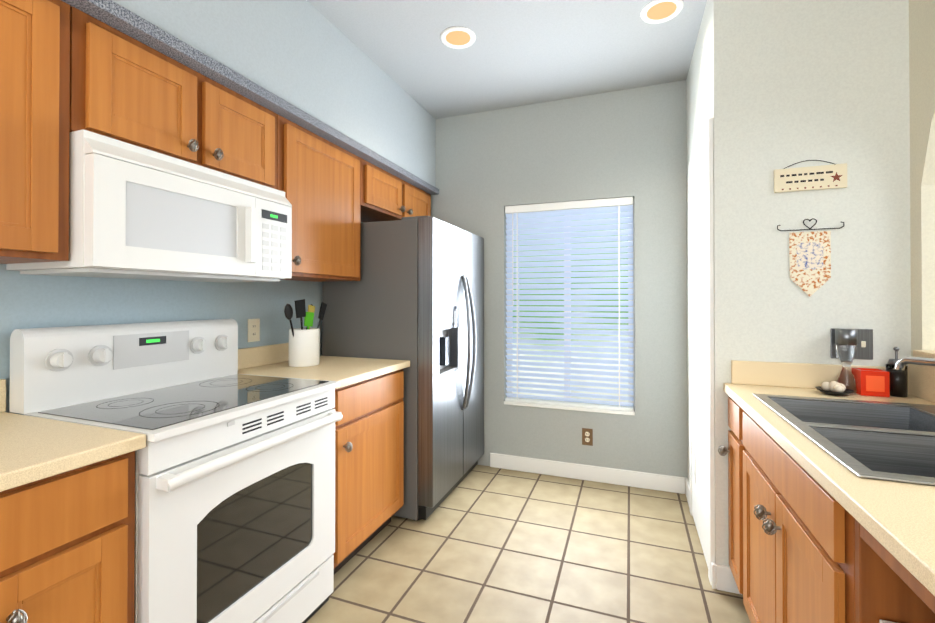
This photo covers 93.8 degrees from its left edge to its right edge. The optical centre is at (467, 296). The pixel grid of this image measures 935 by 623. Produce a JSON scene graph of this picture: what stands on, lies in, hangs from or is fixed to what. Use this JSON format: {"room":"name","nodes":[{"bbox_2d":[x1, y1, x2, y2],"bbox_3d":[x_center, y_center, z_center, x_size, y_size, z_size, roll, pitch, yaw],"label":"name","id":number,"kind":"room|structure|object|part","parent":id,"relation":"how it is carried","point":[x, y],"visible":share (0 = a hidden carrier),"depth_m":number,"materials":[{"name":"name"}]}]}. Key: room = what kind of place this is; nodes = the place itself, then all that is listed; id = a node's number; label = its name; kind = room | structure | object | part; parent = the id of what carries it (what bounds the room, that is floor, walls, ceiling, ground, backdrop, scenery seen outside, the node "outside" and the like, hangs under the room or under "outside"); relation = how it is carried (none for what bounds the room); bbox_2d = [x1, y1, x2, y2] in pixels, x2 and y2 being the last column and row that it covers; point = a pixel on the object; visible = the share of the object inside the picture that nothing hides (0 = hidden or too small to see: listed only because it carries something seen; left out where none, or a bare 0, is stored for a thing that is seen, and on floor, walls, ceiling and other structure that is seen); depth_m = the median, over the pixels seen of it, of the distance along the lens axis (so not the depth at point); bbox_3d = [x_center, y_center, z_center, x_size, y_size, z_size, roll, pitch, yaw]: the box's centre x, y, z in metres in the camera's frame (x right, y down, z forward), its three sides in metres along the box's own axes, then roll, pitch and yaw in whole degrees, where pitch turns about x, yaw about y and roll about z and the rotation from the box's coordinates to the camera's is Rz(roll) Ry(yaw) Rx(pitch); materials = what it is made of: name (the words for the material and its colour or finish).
{"room":"kitchen","nodes":[
{"label":"kitchen","id":0,"kind":"room"},
{"bbox_2d":[0,222,362,414],"bbox_3d":[-1.603,-0.078,1.119,0.188,2.685,5.565,0,0,20],"label":"wall","id":1,"kind":"structure","parent":0,"point":[35,301],"depth_m":1.72,"materials":[{"name":"paint"}]},
{"bbox_2d":[0,0,69,263],"bbox_3d":[-1.333,-0.461,1.015,0.387,0.720,0.549,0,0,20],"label":"upper cabinet","id":2,"kind":"object","parent":1,"relation":"attached to","point":[34,115],"visible":1,"depth_m":1.14,"materials":[{"name":"brown wood"}]},
{"bbox_2d":[70,6,276,188],"bbox_3d":[-1.104,-0.641,1.635,0.387,0.351,0.764,0,0,20],"label":"upper cabinet","id":3,"kind":"object","parent":1,"relation":"attached to","point":[127,89],"visible":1,"depth_m":1.45,"materials":[{"name":"brown wood"}]},
{"bbox_2d":[6,129,291,282],"bbox_3d":[-1.077,-0.265,1.623,0.442,0.395,0.760,0,0,20],"label":"microwave","id":4,"kind":"object","parent":3,"relation":"attached to","point":[136,212],"visible":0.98,"depth_m":1.40,"materials":[{"name":"white plastic"}]},
{"bbox_2d":[61,0,438,194],"bbox_3d":[-1.353,-0.843,0.967,0.390,0.041,5.445,0,0,20],"label":"soffit underside","id":5,"kind":"structure","parent":1,"relation":"attached to","point":[115,15],"depth_m":1.63,"materials":[{"name":"paint"}]},
{"bbox_2d":[247,319,259,341],"bbox_3d":[-1.088,0.172,2.225,0.006,0.116,0.072,0,0,20],"label":"electrical outlet","id":6,"kind":"object","parent":1,"relation":"attached to","point":[253,330],"visible":1,"depth_m":2.22,"materials":[{"name":"beige plastic"}]},
{"bbox_2d":[277,114,360,281],"bbox_3d":[-0.857,-0.453,2.297,0.387,0.720,0.643,0,0,20],"label":"upper cabinet","id":7,"kind":"object","parent":1,"relation":"attached to","point":[319,181],"visible":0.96,"depth_m":2.20,"materials":[{"name":"brown wood"}]},
{"bbox_2d":[361,158,430,222],"bbox_3d":[-0.578,-0.670,3.051,0.387,0.275,0.955,0,0,20],"label":"upper cabinet","id":8,"kind":"object","parent":1,"relation":"attached to","point":[386,196],"visible":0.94,"depth_m":2.86,"materials":[{"name":"brown wood"}]},
{"bbox_2d":[112,0,435,186],"bbox_3d":[-1.368,-1.142,0.975,0.357,0.558,5.445,0,0,20],"label":"soffit","id":9,"kind":"structure","parent":0,"point":[306,56],"depth_m":2.10,"materials":[{"name":"paint"}]},
{"bbox_2d":[307,0,706,118],"bbox_3d":[1.215,-1.467,0.082,6.200,0.080,5.565,0,0,20],"label":"ceiling","id":10,"kind":"structure","parent":0,"point":[516,53],"depth_m":2.48,"materials":[{"name":"paint"}]},
{"bbox_2d":[440,27,475,48],"bbox_3d":[-0.051,-1.407,2.384,0.195,0.009,0.195,0,0,-25],"label":"recessed light","id":11,"kind":"object","parent":10,"relation":"in","point":[452,37],"depth_m":2.38,"materials":[{"name":"white"}]},
{"bbox_2d":[640,0,683,23],"bbox_3d":[0.957,-1.408,2.158,0.195,0.009,0.195,0,0,-25],"label":"recessed light","id":12,"kind":"object","parent":10,"relation":"in","point":[657,11],"depth_m":2.16,"materials":[{"name":"white"}]},
{"bbox_2d":[306,465,750,622],"bbox_3d":[1.215,1.283,0.064,6.200,0.050,5.565,0,0,20],"label":"floor","id":13,"kind":"structure","parent":0,"point":[483,544],"depth_m":2.09,"materials":[{"name":"tile"}]},
{"bbox_2d":[0,451,134,622],"bbox_3d":[-1.464,0.819,0.254,0.667,0.879,2.051,0,0,20],"label":"base cabinet","id":14,"kind":"object","parent":13,"relation":"on","point":[67,546],"visible":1,"depth_m":0.98,"materials":[{"name":"brown wood"}]},
{"bbox_2d":[0,379,145,491],"bbox_3d":[-1.475,0.311,0.262,0.643,0.135,2.053,0,0,20],"label":"countertop","id":15,"kind":"structure","parent":14,"relation":"on","point":[32,449],"depth_m":1.04,"materials":[{"name":"laminate"}]},
{"bbox_2d":[9,319,342,622],"bbox_3d":[-0.945,0.684,1.568,0.679,1.168,0.760,0,0,20],"label":"range","id":16,"kind":"object","parent":13,"relation":"on","point":[234,496],"visible":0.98,"depth_m":1.43,"materials":[{"name":"white metal"}]},
{"bbox_2d":[332,369,403,573],"bbox_3d":[-0.726,0.832,2.241,0.667,0.879,0.645,0,0,20],"label":"base cabinet","id":17,"kind":"object","parent":13,"relation":"on","point":[369,464],"visible":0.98,"depth_m":2.09,"materials":[{"name":"brown wood"}]},
{"bbox_2d":[238,343,409,388],"bbox_3d":[-0.736,0.325,2.253,0.643,0.135,0.659,0,0,20],"label":"countertop","id":18,"kind":"structure","parent":17,"relation":"on","point":[269,360],"depth_m":2.19,"materials":[{"name":"laminate"}]},
{"bbox_2d":[284,299,326,366],"bbox_3d":[-0.848,0.185,2.276,0.152,0.342,0.292,0,0,20],"label":"utensil crock","id":19,"kind":"object","parent":18,"relation":"on","point":[304,347],"visible":1,"depth_m":2.22,"materials":[{"name":"white ceramic"}]},
{"bbox_2d":[322,216,483,520],"bbox_3d":[-0.349,0.413,2.960,0.819,1.728,0.910,0,0,20],"label":"fridge","id":20,"kind":"object","parent":13,"relation":"on","point":[372,312],"depth_m":2.55,"materials":[{"name":"grey metal"}]},
{"bbox_3d":[-0.075,0.366,2.858,0.094,1.610,0.906,0,0,20],"label":"fridge door","id":21,"kind":"part","parent":20,"relation":"part of","materials":[{"name":"silver metal"}]},
{"bbox_3d":[0.007,0.301,2.850,0.074,0.875,0.127,0,0,20],"label":"fridge handle","id":22,"kind":"part","parent":20,"relation":"part of","materials":[{"name":"silver metal"}]},
{"bbox_2d":[718,397,854,622],"bbox_3d":[1.203,0.836,1.280,0.662,0.859,1.091,0,0,20],"label":"base cabinet","id":23,"kind":"object","parent":13,"relation":"on","point":[791,524],"visible":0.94,"depth_m":1.21,"materials":[{"name":"brown wood"}]},
{"bbox_2d":[855,519,934,622],"bbox_3d":[0.927,0.831,0.442,0.598,0.859,0.668,0,0,20],"label":"base cabinet","id":24,"kind":"object","parent":13,"relation":"on","point":[889,586],"visible":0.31,"depth_m":0.83,"materials":[{"name":"brown wood"}]},
{"bbox_2d":[879,619,895,622],"bbox_3d":[0.837,0.624,0.622,0.255,0.036,0.340,0,0,20],"label":"tray","id":25,"kind":"object","parent":24,"relation":"in","point":[882,621],"visible":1,"depth_m":0.82,"materials":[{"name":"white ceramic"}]},
{"bbox_3d":[0.505,0.823,-0.665,0.618,0.859,1.698,0,0,20],"label":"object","id":26,"kind":"object","parent":13,"relation":"on","visible":0},
{"bbox_2d":[723,360,934,595],"bbox_3d":[0.805,0.313,0.167,0.633,0.170,3.461,0,0,20],"label":"countertop","id":27,"kind":"structure","parent":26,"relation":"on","point":[896,520],"depth_m":0.96,"materials":[{"name":"laminate"}]},
{"bbox_2d":[815,381,854,395],"bbox_3d":[1.397,0.347,1.664,0.116,0.050,0.116,0,0,20],"label":"dish","id":28,"kind":"object","parent":27,"relation":"on","point":[834,388],"visible":1,"depth_m":1.65,"materials":[{"name":"black ceramic"}]},
{"bbox_2d":[753,393,934,485],"bbox_3d":[1.191,0.462,1.174,0.545,0.197,0.820,0,0,20],"label":"sink basin","id":29,"kind":"object","parent":27,"relation":"in","point":[889,441],"visible":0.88,"depth_m":1.21,"materials":[{"name":"metal"}]},
{"bbox_2d":[835,329,857,393],"bbox_3d":[1.473,0.250,1.700,0.066,0.245,0.066,0,0,20],"label":"salt grinder","id":30,"kind":"object","parent":27,"relation":"on","point":[846,341],"visible":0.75,"depth_m":1.68,"materials":[{"name":"clear glass"}]},
{"bbox_2d":[851,368,889,396],"bbox_3d":[1.532,0.325,1.664,0.085,0.094,0.076,0,0,20],"label":"cube","id":31,"kind":"object","parent":27,"relation":"on","point":[872,382],"visible":0.83,"depth_m":1.63,"materials":[{"name":"red plastic"}]},
{"bbox_2d":[885,347,907,396],"bbox_3d":[1.612,0.280,1.643,0.060,0.184,0.060,0,0,20],"label":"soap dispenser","id":32,"kind":"object","parent":27,"relation":"on","point":[898,383],"visible":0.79,"depth_m":1.62,"materials":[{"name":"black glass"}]},
{"bbox_2d":[894,356,934,369],"bbox_3d":[1.332,0.268,1.114,0.201,0.189,0.427,0,0,20],"label":"faucet","id":33,"kind":"object","parent":27,"relation":"on","point":[901,363],"visible":1,"depth_m":1.29,"materials":[{"name":"silver metal"}]},
{"bbox_2d":[431,80,687,477],"bbox_3d":[0.719,-0.065,3.161,3.120,2.685,0.120,0,0,20],"label":"wall","id":34,"kind":"structure","parent":0,"point":[492,164],"depth_m":3.04,"materials":[{"name":"paint"}]},
{"bbox_2d":[504,401,634,414],"bbox_3d":[0.710,0.789,3.128,0.908,0.022,0.086,0,0,20],"label":"window sill","id":35,"kind":"structure","parent":34,"relation":"attached to","point":[622,412],"depth_m":3.08,"materials":[{"name":"white"}]},
{"bbox_2d":[507,198,634,409],"bbox_3d":[0.728,0.062,3.182,0.910,1.479,0.042,0,0,20],"label":"window","id":36,"kind":"structure","parent":34,"relation":"in","point":[629,389],"depth_m":3.15,"materials":[{"name":"white plastic"}]},
{"bbox_2d":[505,197,633,410],"bbox_3d":[0.709,0.051,3.132,0.894,1.452,0.066,0,0,20],"label":"window blinds","id":37,"kind":"object","parent":36,"relation":"attached to","point":[586,209],"visible":0.94,"depth_m":3.12,"materials":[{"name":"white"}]},
{"bbox_2d":[582,428,592,445],"bbox_3d":[0.834,0.977,3.042,0.072,0.116,0.008,0,0,20],"label":"electrical outlet","id":38,"kind":"object","parent":34,"relation":"attached to","point":[587,436],"visible":1,"depth_m":3.04,"materials":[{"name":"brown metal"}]},
{"bbox_2d":[490,453,741,594],"bbox_3d":[0.671,1.222,2.574,1.433,0.105,0.997,0,0,20],"label":"baseboard","id":39,"kind":"structure","parent":34,"relation":"attached to","point":[722,578],"depth_m":2.97,"materials":[{"name":"white wood"}]},
{"bbox_2d":[686,0,910,566],"bbox_3d":[1.621,-0.071,2.238,0.786,2.685,0.982,0,0,20],"label":"wall","id":40,"kind":"structure","parent":0,"point":[772,86],"depth_m":1.81,"materials":[{"name":"paint"}]},
{"bbox_2d":[688,118,714,583],"bbox_3d":[1.203,0.242,2.264,0.018,2.060,0.720,0,0,20],"label":"door frame","id":41,"kind":"structure","parent":40,"relation":"attached to","point":[701,349],"depth_m":2.19,"materials":[{"name":"white"}]},
{"bbox_2d":[777,218,843,296],"bbox_3d":[1.402,-0.158,1.788,0.227,0.321,0.005,0,0,20],"label":"banner sign","id":42,"kind":"object","parent":40,"relation":"attached to","point":[810,262],"visible":1,"depth_m":1.79,"materials":[{"name":"fabric"}]},
{"bbox_2d":[774,160,846,192],"bbox_3d":[1.401,-0.498,1.791,0.245,0.124,0.013,0,0,20],"label":"sign","id":43,"kind":"object","parent":40,"relation":"attached to","point":[833,176],"visible":1,"depth_m":1.78,"materials":[{"name":"beige wood"}]},
{"bbox_2d":[830,328,872,359],"bbox_3d":[1.530,0.189,1.740,0.136,0.120,0.012,0,0,20],"label":"switch plate","id":44,"kind":"object","parent":40,"relation":"attached to","point":[864,350],"visible":0.6,"depth_m":1.73,"materials":[{"name":"silver metal"}]},
{"bbox_2d":[909,0,934,356],"bbox_3d":[0.986,-0.088,-0.430,0.120,2.685,4.463,0,0,20],"label":"wall","id":45,"kind":"structure","parent":0,"point":[922,109],"depth_m":1.62,"materials":[{"name":"paint"}]},
{"bbox_2d":[913,350,934,357],"bbox_3d":[1.458,0.212,0.740,0.250,0.039,1.796,0,0,20],"label":"sill","id":46,"kind":"structure","parent":45,"relation":"on","point":[925,353],"depth_m":1.57,"materials":[{"name":"laminate"}]},
{"label":"outside","id":47,"kind":"structure","parent":0,"visible":0},
{"bbox_2d":[513,211,627,402],"bbox_3d":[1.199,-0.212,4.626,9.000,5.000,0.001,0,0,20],"label":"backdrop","id":48,"kind":"structure","parent":47,"point":[582,386],"depth_m":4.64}
]}

